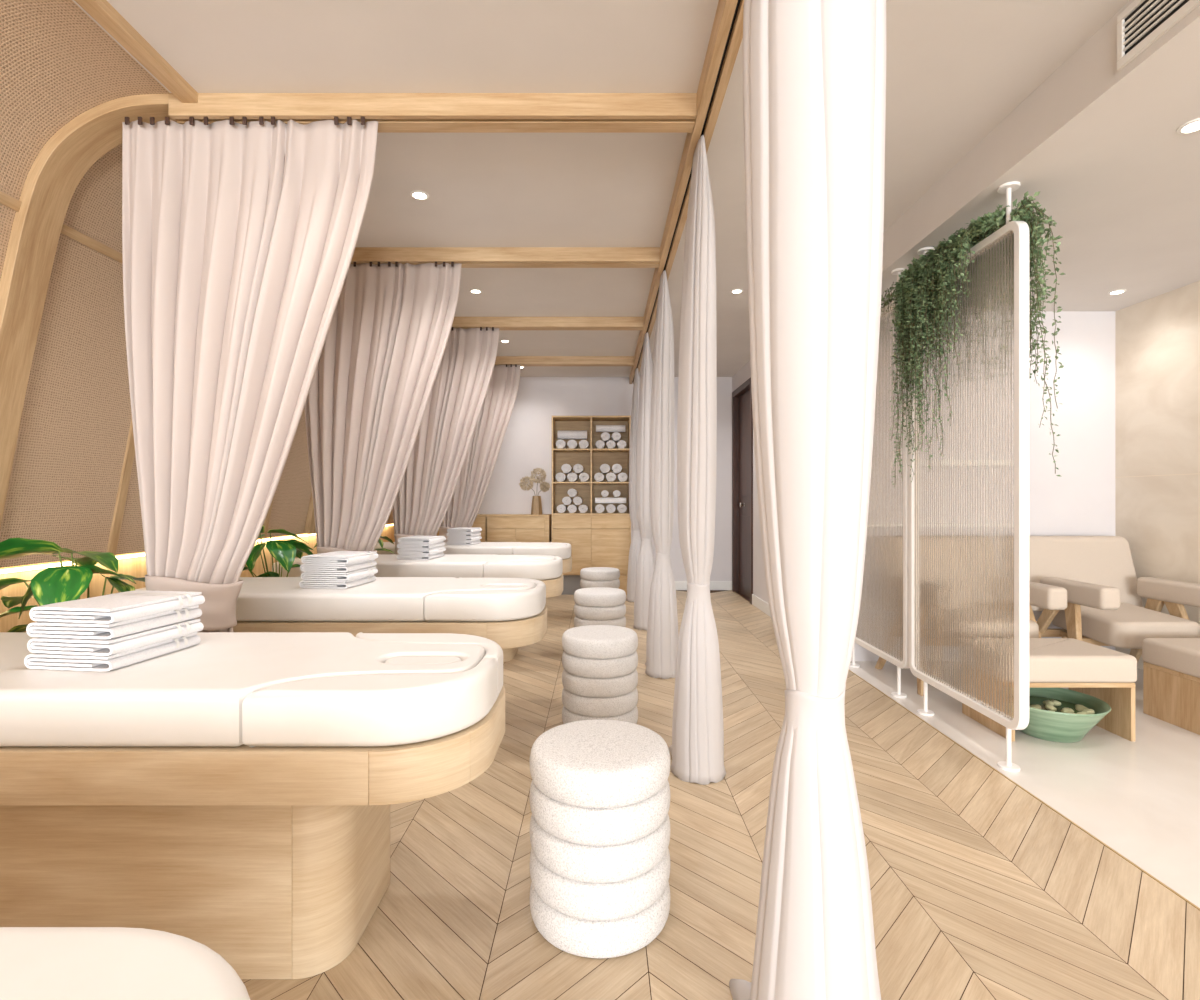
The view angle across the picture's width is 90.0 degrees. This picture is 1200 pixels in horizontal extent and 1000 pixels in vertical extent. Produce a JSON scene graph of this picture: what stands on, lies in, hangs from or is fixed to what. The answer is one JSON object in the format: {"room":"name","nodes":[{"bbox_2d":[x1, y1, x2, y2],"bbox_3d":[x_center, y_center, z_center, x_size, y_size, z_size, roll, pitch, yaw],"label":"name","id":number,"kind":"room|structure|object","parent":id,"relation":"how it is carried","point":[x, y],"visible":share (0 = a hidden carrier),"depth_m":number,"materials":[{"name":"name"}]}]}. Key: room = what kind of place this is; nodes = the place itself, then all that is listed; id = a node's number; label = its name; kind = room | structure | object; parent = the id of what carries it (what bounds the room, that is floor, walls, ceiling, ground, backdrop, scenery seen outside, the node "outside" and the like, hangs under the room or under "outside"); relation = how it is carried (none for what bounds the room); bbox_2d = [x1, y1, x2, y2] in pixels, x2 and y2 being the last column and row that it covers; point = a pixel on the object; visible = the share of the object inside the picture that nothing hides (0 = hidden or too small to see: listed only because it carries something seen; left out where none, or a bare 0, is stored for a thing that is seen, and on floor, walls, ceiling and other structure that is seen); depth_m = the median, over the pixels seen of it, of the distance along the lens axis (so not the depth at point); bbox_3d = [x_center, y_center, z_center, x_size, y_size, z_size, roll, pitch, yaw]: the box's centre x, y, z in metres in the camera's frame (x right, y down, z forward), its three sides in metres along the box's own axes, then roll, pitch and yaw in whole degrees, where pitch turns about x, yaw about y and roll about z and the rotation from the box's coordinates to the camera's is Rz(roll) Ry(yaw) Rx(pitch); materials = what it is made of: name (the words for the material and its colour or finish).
{"room":"massage spa","nodes":[
{"label":"massage spa","id":0,"kind":"room"},
{"bbox_2d":[0,0,392,567],"bbox_3d":[-2.165,-0.690,0.000,1.050,1.980,16.000,0,0,0],"label":"wall","id":1,"kind":"structure","parent":0,"point":[57,64],"depth_m":2.73,"materials":[{"name":"paint"}]},
{"bbox_2d":[0,191,21,211],"bbox_3d":[-2.346,-1.183,1.763,0.027,0.044,1.350,0,0,0],"label":"trim","id":2,"kind":"structure","parent":1,"relation":"attached to","point":[6,200],"depth_m":2.38,"materials":[{"name":"brown wood"}]},
{"bbox_2d":[61,224,122,263],"bbox_3d":[-2.346,-1.183,3.238,0.027,0.044,1.350,0,0,0],"label":"trim","id":3,"kind":"structure","parent":1,"relation":"attached to","point":[66,230],"depth_m":2.76,"materials":[{"name":"brown wood"}]},
{"bbox_2d":[107,419,134,554],"bbox_3d":[-2.499,-0.432,3.243,0.310,1.468,0.050,0,0,0],"label":"trim","id":4,"kind":"structure","parent":1,"relation":"attached to","point":[130,448],"depth_m":3.23,"materials":[{"name":"brown wood"}]},
{"bbox_2d":[75,0,197,102],"bbox_3d":[-1.653,-1.623,0.000,0.065,0.045,16.000,0,0,0],"label":"trim","id":5,"kind":"structure","parent":1,"relation":"attached to","point":[103,12],"depth_m":2.13,"materials":[{"name":"brown wood"}]},
{"bbox_2d":[261,497,273,538],"bbox_3d":[-2.499,-0.432,4.718,0.310,1.468,0.050,0,0,0],"label":"trim","id":6,"kind":"structure","parent":1,"relation":"attached to","point":[266,522],"depth_m":4.72,"materials":[{"name":"brown wood"}]},
{"bbox_2d":[0,523,394,631],"bbox_3d":[-2.750,-0.220,0.000,0.060,2.840,16.000,0,0,0],"label":"wall","id":7,"kind":"structure","parent":0,"point":[134,566],"depth_m":3.29,"materials":[{"name":"paint"}]},
{"bbox_2d":[0,524,393,573],"bbox_3d":[-2.709,0.324,0.000,0.019,0.016,15.960,0,0,0],"label":"led strip","id":8,"kind":"object","parent":7,"relation":"attached to","point":[286,537],"visible":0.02,"depth_m":3.03,"materials":[{"name":"plastic"}]},
{"bbox_2d":[72,0,1129,376],"bbox_3d":[0.520,-1.690,0.000,6.840,0.100,16.000,0,0,0],"label":"ceiling","id":9,"kind":"structure","parent":0,"point":[956,69],"depth_m":2.40,"materials":[{"name":"paint"}]},
{"bbox_2d":[0,93,696,527],"bbox_3d":[-1.135,-0.672,2.498,3.050,1.957,0.160,0,0,0],"label":"frame","id":10,"kind":"object","parent":9,"relation":"hanging from","point":[55,174],"visible":0.91,"depth_m":2.43,"materials":[{"name":"brown wood"}]},
{"bbox_2d":[122,117,377,631],"bbox_3d":[-1.430,-0.175,2.467,1.046,2.750,0.167,0,0,-3],"label":"curtain","id":11,"kind":"object","parent":10,"relation":"hanging from","point":[239,241],"visible":0.71,"depth_m":2.44,"materials":[{"name":"beige fabric"}]},
{"bbox_2d":[410,190,428,199],"bbox_3d":[-0.970,-1.639,3.226,0.100,0.010,0.100,0,0,0],"label":"recessed light","id":12,"kind":"object","parent":9,"relation":"in","point":[416,194],"visible":1,"depth_m":3.22,"materials":[{"name":"white"}]},
{"bbox_2d":[304,317,643,533],"bbox_3d":[-1.135,-0.672,5.448,3.050,1.957,0.160,0,0,0],"label":"frame","id":13,"kind":"object","parent":9,"relation":"hanging from","point":[503,323],"visible":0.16,"depth_m":5.37,"materials":[{"name":"brown wood"}]},
{"bbox_2d":[392,327,498,553],"bbox_3d":[-1.430,-0.175,5.417,1.046,2.750,0.167,0,0,-3],"label":"curtain","id":14,"kind":"object","parent":13,"relation":"hanging from","point":[462,381],"visible":0.41,"depth_m":5.39,"materials":[{"name":"beige fabric"}]},
{"bbox_2d":[350,247,659,267],"bbox_3d":[-1.135,-0.672,3.973,3.050,1.957,0.160,0,0,0],"label":"ceiling beam","id":15,"kind":"structure","parent":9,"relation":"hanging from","point":[469,257],"depth_m":3.89,"materials":[{"name":"brown wood"}]},
{"bbox_2d":[304,262,461,553],"bbox_3d":[-1.430,-0.175,3.942,1.046,2.750,0.167,0,0,-3],"label":"curtain","id":16,"kind":"object","parent":15,"relation":"hanging from","point":[383,350],"visible":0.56,"depth_m":3.92,"materials":[{"name":"beige fabric"}]},
{"bbox_2d":[495,356,633,365],"bbox_3d":[-1.135,-0.672,6.923,3.050,1.957,0.160,0,0,0],"label":"frame","id":17,"kind":"object","parent":9,"relation":"hanging from","point":[500,360],"visible":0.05,"depth_m":6.84,"materials":[{"name":"brown wood"}]},
{"bbox_2d":[439,364,520,541],"bbox_3d":[-1.430,-0.175,6.892,1.046,2.750,0.167,0,0,-3],"label":"curtain","id":18,"kind":"object","parent":17,"relation":"hanging from","point":[498,405],"visible":0.27,"depth_m":6.87,"materials":[{"name":"beige fabric"}]},
{"bbox_2d":[629,0,743,383],"bbox_3d":[0.433,-1.595,2.700,0.087,0.099,10.600,0,0,0],"label":"beam","id":19,"kind":"structure","parent":9,"relation":"attached to","point":[726,36],"depth_m":2.46,"materials":[{"name":"brown wood"}]},
{"bbox_2d":[626,368,640,601],"bbox_3d":[0.438,-0.172,7.201,0.242,2.746,0.373,0,0,4],"label":"curtain","id":20,"kind":"object","parent":19,"relation":"hanging from","point":[635,545],"visible":0.62,"depth_m":7.06,"materials":[{"name":"white fabric"}]},
{"bbox_2d":[633,332,654,629],"bbox_3d":[0.438,-0.172,5.705,0.242,2.746,0.372,0,0,4],"label":"curtain","id":21,"kind":"object","parent":19,"relation":"hanging from","point":[646,561],"visible":0.75,"depth_m":5.56,"materials":[{"name":"white fabric"}]},
{"bbox_2d":[645,270,678,678],"bbox_3d":[0.438,-0.172,4.211,0.242,2.746,0.374,0,0,3],"label":"curtain","id":22,"kind":"object","parent":19,"relation":"hanging from","point":[662,627],"visible":0.99,"depth_m":4.07,"materials":[{"name":"white fabric"}]},
{"bbox_2d":[669,135,725,784],"bbox_3d":[0.435,-0.172,2.715,0.242,2.745,0.372,0,0,0],"label":"curtain","id":23,"kind":"object","parent":19,"relation":"hanging from","point":[696,750],"visible":1,"depth_m":2.57,"materials":[{"name":"white fabric"}]},
{"bbox_2d":[729,0,885,999],"bbox_3d":[0.446,-0.172,1.276,0.310,2.746,0.453,0,0,0],"label":"curtain","id":24,"kind":"object","parent":19,"relation":"hanging from","point":[814,71],"visible":1,"depth_m":1.12,"materials":[{"name":"white fabric"}]},
{"bbox_2d":[478,377,731,580],"bbox_3d":[-0.495,-0.195,8.050,4.810,2.890,0.100,0,0,0],"label":"wall","id":25,"kind":"structure","parent":0,"point":[526,446],"depth_m":8.00,"materials":[{"name":"paint"}]},
{"bbox_2d":[674,581,731,589],"bbox_3d":[1.090,1.140,7.993,1.340,0.120,0.014,0,0,0],"label":"baseboard","id":26,"kind":"structure","parent":25,"relation":"attached to","point":[679,585],"depth_m":7.99,"materials":[{"name":"white"}]},
{"bbox_2d":[241,590,1199,999],"bbox_3d":[0.595,1.225,0.000,6.690,0.050,16.000,0,0,0],"label":"floor","id":27,"kind":"structure","parent":0,"point":[981,890],"depth_m":1.99,"materials":[{"name":"brown wood"}]},
{"bbox_2d":[0,538,144,631],"bbox_3d":[-2.184,0.672,2.492,0.682,1.056,0.496,0,0,0],"label":"potted plant","id":28,"kind":"object","parent":27,"relation":"on","point":[51,585],"visible":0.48,"depth_m":2.37,"materials":[{"name":"green plant"}]},
{"bbox_2d":[0,927,249,999],"bbox_3d":[-1.310,0.825,0.325,2.090,0.750,0.670,0,0,0],"label":"massage table","id":29,"kind":"object","parent":27,"relation":"on","point":[37,963],"visible":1,"depth_m":0.58,"materials":[{"name":"beige leather"}]},
{"bbox_2d":[0,632,504,978],"bbox_3d":[-1.335,0.825,1.735,2.090,0.750,0.670,0,0,0],"label":"massage table","id":30,"kind":"object","parent":27,"relation":"on","point":[232,794],"visible":1,"depth_m":1.50,"materials":[{"name":"brown wood"}]},
{"bbox_2d":[24,632,200,671],"bbox_3d":[-1.387,0.429,1.731,0.263,0.042,0.300,0,0,7],"label":"folded towel","id":31,"kind":"object","parent":30,"relation":"on","point":[47,661],"visible":0.48,"depth_m":1.59,"materials":[{"name":"white fabric"}]},
{"bbox_2d":[27,619,203,655],"bbox_3d":[-1.379,0.388,1.731,0.263,0.042,0.300,0,0,8],"label":"folded towel","id":32,"kind":"object","parent":31,"relation":"on","point":[96,647],"visible":0.52,"depth_m":1.60,"materials":[{"name":"white fabric"}]},
{"bbox_2d":[26,605,201,638],"bbox_3d":[-1.387,0.346,1.737,0.263,0.042,0.300,0,0,7],"label":"folded towel","id":33,"kind":"object","parent":32,"relation":"on","point":[40,628],"visible":0.56,"depth_m":1.60,"materials":[{"name":"white fabric"}]},
{"bbox_2d":[29,590,204,623],"bbox_3d":[-1.379,0.305,1.737,0.263,0.042,0.300,0,0,8],"label":"folded towel","id":34,"kind":"object","parent":33,"relation":"on","point":[121,606],"visible":1,"depth_m":1.65,"materials":[{"name":"white fabric"}]},
{"bbox_2d":[0,632,484,745],"bbox_3d":[-1.357,0.517,1.735,2.022,0.134,0.658,0,0,0],"label":"cushion","id":35,"kind":"object","parent":30,"relation":"on","point":[226,688],"depth_m":1.44,"materials":[{"name":"white leather"}]},
{"bbox_2d":[242,658,496,747],"bbox_3d":[-0.535,0.518,1.506,0.631,0.131,0.227,0,0,-27],"label":"cushion","id":36,"kind":"object","parent":30,"relation":"on","point":[305,702],"depth_m":1.44,"materials":[{"name":"white leather"}]},
{"bbox_2d":[356,632,502,697],"bbox_3d":[-0.535,0.518,1.964,0.631,0.131,0.227,0,0,27],"label":"cushion","id":37,"kind":"object","parent":30,"relation":"on","point":[386,646],"depth_m":1.84,"materials":[{"name":"white leather"}]},
{"bbox_2d":[242,525,312,576],"bbox_3d":[-2.219,0.672,3.947,0.682,1.056,0.496,0,0,-29],"label":"potted plant","id":38,"kind":"object","parent":27,"relation":"on","point":[284,552],"visible":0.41,"depth_m":3.88,"materials":[{"name":"green plant"}]},
{"bbox_2d":[113,577,546,648],"bbox_3d":[-1.335,0.825,3.197,2.090,0.750,0.670,0,0,0],"label":"massage table","id":39,"kind":"object","parent":27,"relation":"on","point":[508,612],"visible":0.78,"depth_m":2.87,"materials":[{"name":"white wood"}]},
{"bbox_2d":[113,577,535,620],"bbox_3d":[-1.357,0.517,3.197,2.022,0.134,0.658,0,0,0],"label":"cushion","id":40,"kind":"object","parent":39,"relation":"on","point":[259,598],"depth_m":2.87,"materials":[{"name":"white leather"}]},
{"bbox_2d":[299,574,375,588],"bbox_3d":[-1.387,0.429,3.193,0.263,0.042,0.300,0,0,7],"label":"folded towel","id":41,"kind":"object","parent":39,"relation":"on","point":[327,584],"visible":0.62,"depth_m":3.06,"materials":[{"name":"white fabric"}]},
{"bbox_2d":[301,567,377,580],"bbox_3d":[-1.379,0.388,3.193,0.263,0.042,0.300,0,0,8],"label":"folded towel","id":42,"kind":"object","parent":41,"relation":"on","point":[339,576],"visible":0.7,"depth_m":3.06,"materials":[{"name":"white fabric"}]},
{"bbox_2d":[300,559,376,571],"bbox_3d":[-1.387,0.346,3.199,0.263,0.042,0.300,0,0,7],"label":"folded towel","id":43,"kind":"object","parent":42,"relation":"on","point":[308,567],"visible":0.73,"depth_m":3.06,"materials":[{"name":"white fabric"}]},
{"bbox_2d":[301,551,377,563],"bbox_3d":[-1.379,0.305,3.199,0.263,0.042,0.300,0,0,8],"label":"folded towel","id":44,"kind":"object","parent":43,"relation":"on","point":[335,557],"visible":1,"depth_m":3.08,"materials":[{"name":"white fabric"}]},
{"bbox_2d":[425,585,543,621],"bbox_3d":[-0.535,0.518,2.968,0.631,0.131,0.227,0,0,-27],"label":"cushion","id":45,"kind":"object","parent":39,"relation":"on","point":[443,603],"depth_m":2.89,"materials":[{"name":"white leather"}]},
{"bbox_2d":[458,577,545,606],"bbox_3d":[-0.535,0.518,3.425,0.631,0.131,0.227,0,0,27],"label":"cushion","id":46,"kind":"object","parent":39,"relation":"on","point":[484,582],"depth_m":3.27,"materials":[{"name":"white leather"}]},
{"bbox_2d":[314,530,394,553],"bbox_3d":[-2.206,0.672,5.448,0.682,1.056,0.496,0,0,11],"label":"potted plant","id":47,"kind":"object","parent":27,"relation":"on","point":[380,541],"visible":0.14,"depth_m":5.47,"materials":[{"name":"green plant"}]},
{"bbox_2d":[272,554,562,661],"bbox_3d":[-1.335,0.825,4.659,2.090,0.750,0.670,0,0,0],"label":"massage table","id":48,"kind":"object","parent":27,"relation":"on","point":[548,569],"visible":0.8,"depth_m":4.34,"materials":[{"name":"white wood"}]},
{"bbox_2d":[272,554,555,577],"bbox_3d":[-1.357,0.517,4.659,2.022,0.134,0.658,0,0,0],"label":"cushion","id":49,"kind":"object","parent":48,"relation":"on","point":[388,565],"depth_m":4.33,"materials":[{"name":"white leather"}]},
{"bbox_2d":[397,552,444,559],"bbox_3d":[-1.387,0.429,4.655,0.263,0.042,0.300,0,0,7],"label":"folded towel","id":50,"kind":"object","parent":48,"relation":"on","point":[439,554],"visible":0.75,"depth_m":4.52,"materials":[{"name":"white fabric"}]},
{"bbox_2d":[397,546,445,553],"bbox_3d":[-1.379,0.388,4.655,0.263,0.042,0.300,0,0,8],"label":"folded towel","id":51,"kind":"object","parent":50,"relation":"on","point":[441,548],"visible":0.78,"depth_m":4.52,"materials":[{"name":"white fabric"}]},
{"bbox_2d":[397,541,444,548],"bbox_3d":[-1.387,0.346,4.661,0.263,0.042,0.300,0,0,7],"label":"folded towel","id":52,"kind":"object","parent":51,"relation":"on","point":[440,543],"visible":0.84,"depth_m":4.53,"materials":[{"name":"white fabric"}]},
{"bbox_2d":[398,536,445,542],"bbox_3d":[-1.379,0.305,4.661,0.263,0.042,0.300,0,0,8],"label":"folded towel","id":53,"kind":"object","parent":52,"relation":"on","point":[412,539],"visible":1,"depth_m":4.54,"materials":[{"name":"white fabric"}]},
{"bbox_2d":[484,559,561,579],"bbox_3d":[-0.535,0.518,4.431,0.631,0.131,0.227,0,0,-27],"label":"cushion","id":54,"kind":"object","parent":48,"relation":"on","point":[537,569],"depth_m":4.34,"materials":[{"name":"white leather"}]},
{"bbox_2d":[505,555,562,571],"bbox_3d":[-0.535,0.518,4.888,0.631,0.131,0.227,0,0,27],"label":"cushion","id":55,"kind":"object","parent":48,"relation":"on","point":[506,556],"depth_m":4.74,"materials":[{"name":"white leather"}]},
{"bbox_2d":[375,542,571,572],"bbox_3d":[-1.335,0.825,6.121,2.090,0.750,0.670,0,0,0],"label":"massage table","id":56,"kind":"object","parent":27,"relation":"on","point":[563,550],"visible":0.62,"depth_m":5.81,"materials":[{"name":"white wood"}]},
{"bbox_2d":[446,539,480,544],"bbox_3d":[-1.387,0.429,6.117,0.263,0.042,0.300,0,0,7],"label":"folded towel","id":57,"kind":"object","parent":56,"relation":"on","point":[474,541],"visible":0.91,"depth_m":5.97,"materials":[{"name":"white fabric"}]},
{"bbox_2d":[447,535,481,540],"bbox_3d":[-1.379,0.388,6.117,0.263,0.042,0.300,0,0,8],"label":"folded towel","id":58,"kind":"object","parent":57,"relation":"on","point":[478,537],"visible":0.83,"depth_m":5.98,"materials":[{"name":"white fabric"}]},
{"bbox_2d":[446,531,480,536],"bbox_3d":[-1.387,0.346,6.123,0.263,0.042,0.300,0,0,7],"label":"folded towel","id":59,"kind":"object","parent":58,"relation":"on","point":[451,534],"visible":0.85,"depth_m":5.98,"materials":[{"name":"white fabric"}]},
{"bbox_2d":[447,527,481,532],"bbox_3d":[-1.379,0.305,6.123,0.263,0.042,0.300,0,0,8],"label":"folded towel","id":60,"kind":"object","parent":59,"relation":"on","point":[458,529],"visible":1,"depth_m":6.01,"materials":[{"name":"white fabric"}]},
{"bbox_2d":[375,542,565,554],"bbox_3d":[-1.357,0.517,6.121,2.022,0.134,0.658,0,0,0],"label":"cushion","id":61,"kind":"object","parent":56,"relation":"on","point":[498,548],"depth_m":5.80,"materials":[{"name":"white leather"}]},
{"bbox_2d":[513,545,570,558],"bbox_3d":[-0.535,0.518,5.892,0.631,0.131,0.227,0,0,-27],"label":"cushion","id":62,"kind":"object","parent":56,"relation":"on","point":[563,551],"depth_m":5.81,"materials":[{"name":"white leather"}]},
{"bbox_2d":[524,542,570,544],"bbox_3d":[-0.535,0.518,6.349,0.631,0.131,0.227,0,0,27],"label":"cushion","id":63,"kind":"object","parent":56,"relation":"on","point":[539,543],"depth_m":6.21,"materials":[{"name":"white leather"}]},
{"bbox_2d":[436,514,551,541],"bbox_3d":[-1.565,0.694,7.768,1.850,1.012,0.444,0,0,0],"label":"sideboard","id":64,"kind":"object","parent":27,"relation":"on","point":[495,527],"visible":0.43,"depth_m":7.55,"materials":[{"name":"brown wood"}]},
{"bbox_2d":[531,496,541,514],"bbox_3d":[-0.815,0.068,7.720,0.148,0.240,0.128,0,0,0],"label":"vase","id":65,"kind":"object","parent":64,"relation":"on","point":[536,509],"visible":1,"depth_m":7.67,"materials":[{"name":"brown wood"}]},
{"bbox_2d":[519,476,534,493],"bbox_3d":[-0.942,-0.164,7.701,0.187,0.296,0.186,0,0,33],"label":"dried flower","id":66,"kind":"object","parent":65,"relation":"on","point":[530,485],"visible":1,"depth_m":7.68,"materials":[{"name":"brown plant"}]},
{"bbox_2d":[530,468,545,484],"bbox_3d":[-0.795,-0.218,7.719,0.216,0.402,0.210,0,0,0],"label":"dried flower","id":67,"kind":"object","parent":65,"relation":"on","point":[536,470],"visible":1,"depth_m":7.70,"materials":[{"name":"brown plant"}]},
{"bbox_2d":[552,416,630,594],"bbox_3d":[-0.110,0.069,7.770,1.000,2.262,0.440,0,0,0],"label":"storage cabinet","id":68,"kind":"object","parent":27,"relation":"on","point":[603,539],"visible":0.71,"depth_m":7.55,"materials":[{"name":"brown wood"}]},
{"bbox_2d":[567,440,577,448],"bbox_3d":[-0.352,-0.707,7.707,0.127,0.115,0.260,0,0,0],"label":"rolled towel","id":69,"kind":"object","parent":68,"relation":"on","point":[572,444],"visible":0.96,"depth_m":7.58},
{"bbox_2d":[557,430,586,438],"bbox_3d":[-0.353,-0.835,7.703,0.377,0.115,0.109,0,0,0],"label":"rolled towel","id":70,"kind":"object","parent":69,"relation":"on","point":[562,434],"visible":1,"depth_m":7.66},
{"bbox_2d":[552,416,630,512],"bbox_3d":[-0.110,-0.447,7.750,1.000,1.230,0.400,0,0,0],"label":"open shelving","id":71,"kind":"object","parent":68,"relation":"attached to","point":[591,459],"depth_m":7.93,"materials":[{"name":"brown wood"}]},
{"bbox_2d":[606,504,615,512],"bbox_3d":[0.138,0.110,7.706,0.123,0.112,0.260,0,0,0],"label":"rolled towel","id":72,"kind":"object","parent":68,"relation":"on","point":[610,508],"visible":1,"depth_m":7.58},
{"bbox_2d":[595,497,625,502],"bbox_3d":[0.135,0.005,7.740,0.396,0.075,0.263,0,0,0],"label":"folded towel","id":73,"kind":"object","parent":72,"relation":"on","point":[597,500],"visible":1,"depth_m":7.61,"materials":[{"name":"white fabric"}]},
{"bbox_2d":[611,432,620,441],"bbox_3d":[0.207,-0.805,7.705,0.120,0.108,0.260,0,0,0],"label":"rolled towel","id":74,"kind":"object","parent":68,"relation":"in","point":[616,436],"visible":0.98,"depth_m":7.58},
{"bbox_2d":[596,425,624,431],"bbox_3d":[0.137,-0.917,7.702,0.377,0.093,0.088,0,0,0],"label":"rolled towel","id":75,"kind":"object","parent":74,"relation":"on","point":[599,428],"visible":1,"depth_m":7.66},
{"bbox_2d":[530,719,669,957],"bbox_3d":[0.000,0.951,1.757,0.410,0.499,0.410,0,0,0],"label":"stool","id":76,"kind":"object","parent":27,"relation":"on","point":[600,789],"visible":1,"depth_m":1.59,"materials":[{"name":"white fabric"}]},
{"bbox_2d":[562,625,637,723],"bbox_3d":[0.000,0.951,3.230,0.410,0.499,0.410,0,0,0],"label":"stool","id":77,"kind":"object","parent":27,"relation":"on","point":[600,662],"visible":0.95,"depth_m":3.06,"materials":[{"name":"white fabric"}]},
{"bbox_2d":[574,587,625,626],"bbox_3d":[0.000,0.951,4.703,0.410,0.499,0.410,0,0,0],"label":"stool","id":78,"kind":"object","parent":27,"relation":"on","point":[594,605],"visible":0.6,"depth_m":4.54,"materials":[{"name":"white fabric"}]},
{"bbox_2d":[580,567,619,588],"bbox_3d":[0.000,0.951,6.176,0.410,0.499,0.410,0,0,0],"label":"stool","id":79,"kind":"object","parent":27,"relation":"on","point":[591,577],"visible":0.35,"depth_m":6.02,"materials":[{"name":"white fabric"}]},
{"bbox_2d":[849,268,909,697],"bbox_3d":[1.830,-0.102,3.993,0.088,2.605,0.895,0,0,0],"label":"glass screen","id":80,"kind":"object","parent":27,"relation":"on","point":[882,627],"visible":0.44,"depth_m":3.80,"materials":[{"name":"white"}]},
{"bbox_2d":[881,286,894,314],"bbox_3d":[1.828,-1.147,4.022,0.273,0.398,0.835,0,0,0],"label":"trailing plant","id":81,"kind":"object","parent":80,"relation":"on","point":[890,299],"visible":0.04,"depth_m":3.75,"materials":[{"name":"green plant"}]},
{"bbox_2d":[735,592,1199,910],"bbox_3d":[1.756,1.204,0.000,0.008,0.012,16.000,0,0,0],"label":"trim","id":82,"kind":"structure","parent":27,"relation":"in","point":[1016,784],"depth_m":2.31,"materials":[{"name":"gold metal"}]},
{"bbox_2d":[908,181,1028,771],"bbox_3d":[1.830,-0.102,3.053,0.088,2.605,0.935,0,0,0],"label":"glass screen","id":83,"kind":"object","parent":27,"relation":"on","point":[968,513],"visible":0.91,"depth_m":2.89,"materials":[{"name":"white"}]},
{"bbox_2d":[889,191,1064,487],"bbox_3d":[1.826,-0.730,3.046,0.347,1.321,1.108,0,0,2],"label":"trailing plant","id":84,"kind":"object","parent":83,"relation":"hanging from","point":[916,295],"visible":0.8,"depth_m":3.08,"materials":[{"name":"green plant"}]},
{"bbox_2d":[875,581,1066,695],"bbox_3d":[2.390,0.730,3.963,0.856,0.940,0.827,0,0,0],"label":"armchair","id":85,"kind":"object","parent":27,"relation":"on","point":[1045,596],"visible":0.15,"depth_m":3.60,"materials":[{"name":"beige fabric"}]},
{"bbox_2d":[962,638,1136,740],"bbox_3d":[2.350,0.988,3.180,0.650,0.425,0.420,0,0,0],"label":"footstool","id":86,"kind":"object","parent":27,"relation":"on","point":[1107,675],"visible":0.58,"depth_m":2.98,"materials":[{"name":"beige fabric"}]},
{"bbox_2d":[1029,638,1136,682],"bbox_3d":[2.350,0.842,3.180,0.650,0.134,0.420,0,0,0],"label":"cushion","id":87,"kind":"object","parent":86,"relation":"on","point":[1051,660],"depth_m":2.97,"materials":[{"name":"beige fabric"}]},
{"bbox_2d":[1020,688,1110,742],"bbox_3d":[2.310,1.109,3.090,0.492,0.183,0.492,0,0,0],"label":"bowl","id":88,"kind":"object","parent":27,"relation":"on","point":[1057,726],"visible":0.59,"depth_m":2.97,"materials":[{"name":"green ceramic"}]},
{"bbox_2d":[1029,536,1199,662],"bbox_3d":[3.360,0.730,3.963,0.856,0.940,0.827,0,0,0],"label":"armchair","id":89,"kind":"object","parent":27,"relation":"on","point":[1105,607],"visible":0.62,"depth_m":3.94,"materials":[{"name":"beige fabric"}]},
{"bbox_2d":[1142,638,1199,734],"bbox_3d":[3.370,0.988,3.180,0.650,0.425,0.420,0,0,0],"label":"footstool","id":90,"kind":"object","parent":27,"relation":"on","point":[1171,668],"visible":1,"depth_m":3.21,"materials":[{"name":"beige fabric"}]},
{"bbox_2d":[1142,638,1199,677],"bbox_3d":[3.370,0.842,3.180,0.650,0.134,0.420,0,0,0],"label":"cushion","id":91,"kind":"object","parent":90,"relation":"on","point":[1180,657],"depth_m":3.22,"materials":[{"name":"beige fabric"}]},
{"bbox_2d":[732,361,768,603],"bbox_3d":[1.830,-0.220,6.295,0.140,2.840,3.410,0,0,0],"label":"wall","id":92,"kind":"structure","parent":0,"point":[759,583],"depth_m":6.79,"materials":[{"name":"paint"}]},
{"bbox_2d":[732,377,752,603],"bbox_3d":[1.815,-0.108,7.410,0.150,2.624,1.020,0,0,0],"label":"door","id":93,"kind":"structure","parent":92,"relation":"in","point":[742,415],"depth_m":7.59,"materials":[{"name":"brown wood"}]},
{"bbox_2d":[752,594,770,616],"bbox_3d":[1.753,1.140,5.685,0.014,0.120,2.430,0,0,0],"label":"baseboard","id":94,"kind":"structure","parent":92,"relation":"attached to","point":[757,602],"depth_m":6.49,"materials":[{"name":"white"}]},
{"bbox_2d":[851,311,1114,660],"bbox_3d":[2.850,-0.102,4.530,2.180,2.605,0.120,0,0,0],"label":"wall","id":95,"kind":"structure","parent":0,"point":[1080,502],"depth_m":4.47,"materials":[{"name":"paint"}]},
{"bbox_2d":[881,0,1199,310],"bbox_3d":[2.840,-1.523,-1.705,2.200,0.236,12.590,0,0,0],"label":"ceiling","id":96,"kind":"structure","parent":0,"point":[1105,154],"depth_m":2.67,"materials":[{"name":"paint"}]},
{"bbox_2d":[1117,0,1199,69],"bbox_3d":[1.734,-1.526,1.429,0.012,0.180,1.157,0,0,0],"label":"ceiling vent","id":97,"kind":"object","parent":96,"relation":"in","point":[1142,23],"visible":1,"depth_m":1.91,"materials":[{"name":"white"}]},
{"bbox_2d":[1176,118,1199,133],"bbox_3d":[2.230,-1.404,2.250,0.100,0.010,0.100,0,0,0],"label":"recessed light","id":98,"kind":"object","parent":96,"relation":"in","point":[1192,126],"visible":1,"depth_m":2.26,"materials":[{"name":"white"}]},
{"bbox_2d":[1115,281,1199,669],"bbox_3d":[3.900,-0.102,-1.765,0.120,2.605,12.470,0,0,0],"label":"wall","id":99,"kind":"structure","parent":0,"point":[1156,338],"depth_m":4.11,"materials":[{"name":"paint"}]},
{"bbox_2d":[1115,281,1199,623],"bbox_3d":[3.840,-0.102,-1.765,0.002,2.605,12.470,0,0,0],"label":"trim","id":100,"kind":"structure","parent":99,"relation":"attached to","point":[1198,473],"depth_m":3.85,"materials":[{"name":"beige stone"}]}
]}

